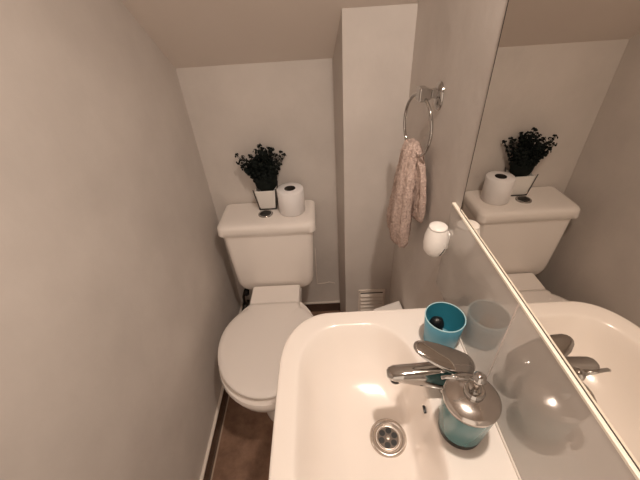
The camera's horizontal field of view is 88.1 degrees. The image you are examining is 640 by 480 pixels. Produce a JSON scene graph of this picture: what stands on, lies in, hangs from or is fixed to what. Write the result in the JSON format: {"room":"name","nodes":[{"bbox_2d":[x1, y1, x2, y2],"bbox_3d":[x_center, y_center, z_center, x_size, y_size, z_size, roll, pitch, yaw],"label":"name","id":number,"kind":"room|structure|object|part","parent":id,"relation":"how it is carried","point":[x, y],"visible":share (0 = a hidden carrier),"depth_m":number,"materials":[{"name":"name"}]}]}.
{"room":"bathroom","nodes":[
{"label":"bathroom","id":0,"kind":"room"},
{"bbox_2d":[0,0,240,479],"bbox_3d":[-0.530,0.075,0.600,0.060,2.230,1.915,-3,36,1],"label":"wall","id":1,"kind":"structure","parent":0,"point":[119,294],"depth_m":0.76,"materials":[{"name":"paint"}]},
{"bbox_2d":[200,303,243,479],"bbox_3d":[-0.436,0.935,1.230,0.011,0.091,1.795,-3,36,1],"label":"baseboard","id":2,"kind":"structure","parent":1,"relation":"attached to","point":[209,459],"depth_m":1.38,"materials":[{"name":"wood"}]},
{"bbox_2d":[175,58,339,304],"bbox_3d":[-0.108,-0.495,1.339,0.813,2.230,0.060,-3,36,1],"label":"wall","id":3,"kind":"structure","parent":0,"point":[287,107],"depth_m":1.34,"materials":[{"name":"paint"}]},
{"bbox_2d":[242,288,249,308],"bbox_3d":[-0.393,0.281,1.790,0.054,0.148,0.099,-3,36,1],"label":"water valve","id":4,"kind":"object","parent":3,"relation":"attached to","point":[245,304],"visible":0.51,"depth_m":1.76,"materials":[{"name":"grey metal"}]},
{"bbox_2d":[303,301,339,311],"bbox_3d":[-0.164,0.401,1.950,0.563,0.072,0.010,-3,36,1],"label":"baseboard","id":5,"kind":"structure","parent":3,"relation":"attached to","point":[327,305],"depth_m":1.94,"materials":[{"name":"wood"}]},
{"bbox_2d":[315,249,333,283],"bbox_3d":[0.025,0.141,1.766,0.101,0.253,0.004,-3,36,1],"label":"cable","id":6,"kind":"object","parent":3,"relation":"attached to","point":[315,249],"visible":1,"depth_m":1.80,"materials":[{"name":"beige plastic"}]},
{"bbox_2d":[121,0,418,67],"bbox_3d":[-0.130,-0.466,0.211,0.853,0.904,1.835,-3,36,1],"label":"ceiling","id":7,"kind":"structure","parent":0,"point":[190,33],"depth_m":1.01,"materials":[{"name":"paint"}]},
{"bbox_2d":[210,310,340,479],"bbox_3d":[-0.032,0.970,1.263,0.933,0.050,1.915,-3,36,1],"label":"floor","id":8,"kind":"structure","parent":0,"point":[243,452],"depth_m":1.39,"materials":[{"name":"brown wood"}]},
{"bbox_2d":[217,200,315,421],"bbox_3d":[-0.204,0.349,1.439,0.419,0.762,0.768,-3,36,1],"label":"toilet","id":9,"kind":"object","parent":8,"relation":"on","point":[271,253],"visible":0.86,"depth_m":1.40,"materials":[{"name":"white ceramic"}]},
{"bbox_2d":[235,143,285,209],"bbox_3d":[-0.239,-0.258,1.389,0.212,0.287,0.131,-3,36,1],"label":"potted plant","id":10,"kind":"object","parent":9,"relation":"on","point":[262,169],"visible":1,"depth_m":1.37,"materials":[{"name":"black plant"}]},
{"bbox_3d":[-0.232,-0.194,1.456,0.100,0.104,0.084,-3,36,1],"label":"frame","id":11,"kind":"part","parent":10,"relation":"part of","materials":[{"name":"grey metal"}]},
{"bbox_3d":[-0.232,-0.191,1.458,0.088,0.090,0.072,-3,36,1],"label":"pot","id":12,"kind":"part","parent":10,"relation":"part of","materials":[{"name":"white ceramic"}]},
{"bbox_3d":[-0.200,0.407,1.293,0.399,0.020,0.432,-3,36,1],"label":"seat lid","id":13,"kind":"part","parent":9,"relation":"part of","materials":[{"name":"white plastic"}]},
{"bbox_3d":[-0.228,-0.098,1.458,0.419,0.051,0.207,-3,36,1],"label":"cistern lid","id":14,"kind":"part","parent":9,"relation":"part of","materials":[{"name":"white ceramic"}]},
{"bbox_2d":[277,182,304,216],"bbox_3d":[-0.123,-0.173,1.414,0.112,0.108,0.112,-3,36,1],"label":"toilet roll","id":15,"kind":"object","parent":9,"relation":"on","point":[291,202],"visible":1,"depth_m":1.38,"materials":[{"name":"white paper"}]},
{"bbox_2d":[373,301,401,310],"bbox_3d":[0.289,0.516,1.408,0.120,0.475,0.255,-3,36,1],"label":"waste bin","id":16,"kind":"object","parent":8,"relation":"on","point":[396,305],"visible":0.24,"depth_m":1.34,"materials":[{"name":"white plastic"}]},
{"bbox_2d":[333,3,417,311],"bbox_3d":[0.200,-0.138,1.456,0.241,1.481,0.182,-3,36,1],"label":"wall column","id":17,"kind":"structure","parent":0,"point":[373,54],"depth_m":1.17,"materials":[{"name":"paint"}]},
{"bbox_2d":[358,289,384,310],"bbox_3d":[0.259,0.312,1.665,0.130,0.165,0.014,-3,36,1],"label":"vent grille","id":18,"kind":"object","parent":17,"relation":"attached to","point":[368,299],"visible":0.8,"depth_m":1.65,"materials":[{"name":"beige plastic"}]},
{"bbox_2d":[389,0,507,308],"bbox_3d":[0.341,0.029,0.582,0.060,2.230,1.915,-3,36,1],"label":"wall","id":19,"kind":"structure","parent":0,"point":[456,41],"depth_m":0.79,"materials":[{"name":"paint"}]},
{"bbox_2d":[269,308,517,479],"bbox_3d":[0.124,0.392,0.682,0.416,0.170,0.500,-3,36,1],"label":"basin","id":20,"kind":"object","parent":19,"relation":"attached to","point":[338,415],"visible":0.88,"depth_m":0.70,"materials":[{"name":"white ceramic"}]},
{"bbox_2d":[386,340,474,394],"bbox_3d":[0.207,0.248,0.630,0.162,0.114,0.060,1,36,6],"label":"mixer tap","id":21,"kind":"object","parent":20,"relation":"on","point":[442,360],"visible":0.77,"depth_m":0.61,"materials":[{"name":"silver metal"}]},
{"bbox_3d":[0.192,0.262,0.632,0.132,0.074,0.042,-3,36,1],"label":"spout","id":22,"kind":"part","parent":21,"relation":"part of","materials":[{"name":"silver metal"}]},
{"bbox_3d":[0.225,0.216,0.608,0.107,0.039,0.053,9,38,17],"label":"lever","id":23,"kind":"part","parent":21,"relation":"part of","materials":[{"name":"silver metal"}]},
{"bbox_2d":[423,302,465,347],"bbox_3d":[0.268,0.194,0.726,0.084,0.080,0.084,-3,36,1],"label":"tumbler","id":24,"kind":"object","parent":20,"relation":"on","point":[454,319],"visible":0.93,"depth_m":0.72,"materials":[{"name":"blue plastic"}]},
{"bbox_2d":[429,316,443,329],"bbox_3d":[0.259,0.193,0.741,0.035,0.056,0.028,-3,36,1],"label":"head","id":25,"kind":"object","parent":24,"relation":"in","point":[436,321],"visible":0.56,"depth_m":0.72},
{"bbox_2d":[438,371,501,449],"bbox_3d":[0.246,0.271,0.547,0.089,0.170,0.089,-31,44,-31],"label":"soap dispenser","id":26,"kind":"object","parent":20,"relation":"on","point":[470,406],"visible":1,"depth_m":0.52,"materials":[{"name":"teal glass"}]},
{"bbox_2d":[403,81,443,157],"bbox_3d":[0.267,-0.310,0.861,0.064,0.189,0.159,-3,36,1],"label":"towel ring","id":27,"kind":"object","parent":19,"relation":"attached to","point":[424,93],"visible":0.93,"depth_m":0.80,"materials":[{"name":"silver metal"}]},
{"bbox_2d":[387,138,426,247],"bbox_3d":[0.259,-0.127,0.980,0.098,0.321,0.133,-3,36,1],"label":"hand towel","id":28,"kind":"object","parent":27,"relation":"hanging from","point":[407,199],"visible":1,"depth_m":0.94,"materials":[{"name":"fabric"}]},
{"bbox_3d":[0.290,-0.353,0.815,0.010,0.068,0.052,-3,36,1],"label":"wall plate","id":29,"kind":"part","parent":27,"relation":"part of","materials":[{"name":"silver metal"}]},
{"bbox_2d":[436,202,639,479],"bbox_3d":[0.317,0.301,0.432,0.010,0.248,0.972,-3,36,1],"label":"backsplash","id":30,"kind":"structure","parent":19,"relation":"attached to","point":[548,427],"depth_m":0.51,"materials":[{"name":"grey glass"}]},
{"bbox_2d":[423,221,449,256],"bbox_3d":[0.275,-0.002,0.782,0.058,0.082,0.058,12,39,20],"label":"air freshener","id":31,"kind":"object","parent":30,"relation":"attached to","point":[436,239],"visible":1,"depth_m":0.76,"materials":[{"name":"white plastic"}]},
{"bbox_2d":[460,0,639,471],"bbox_3d":[0.290,-0.139,0.086,0.003,0.871,0.935,-3,36,1],"label":"mirror","id":32,"kind":"object","parent":19,"relation":"attached to","point":[552,192],"visible":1,"depth_m":0.39,"materials":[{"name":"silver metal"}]}
]}

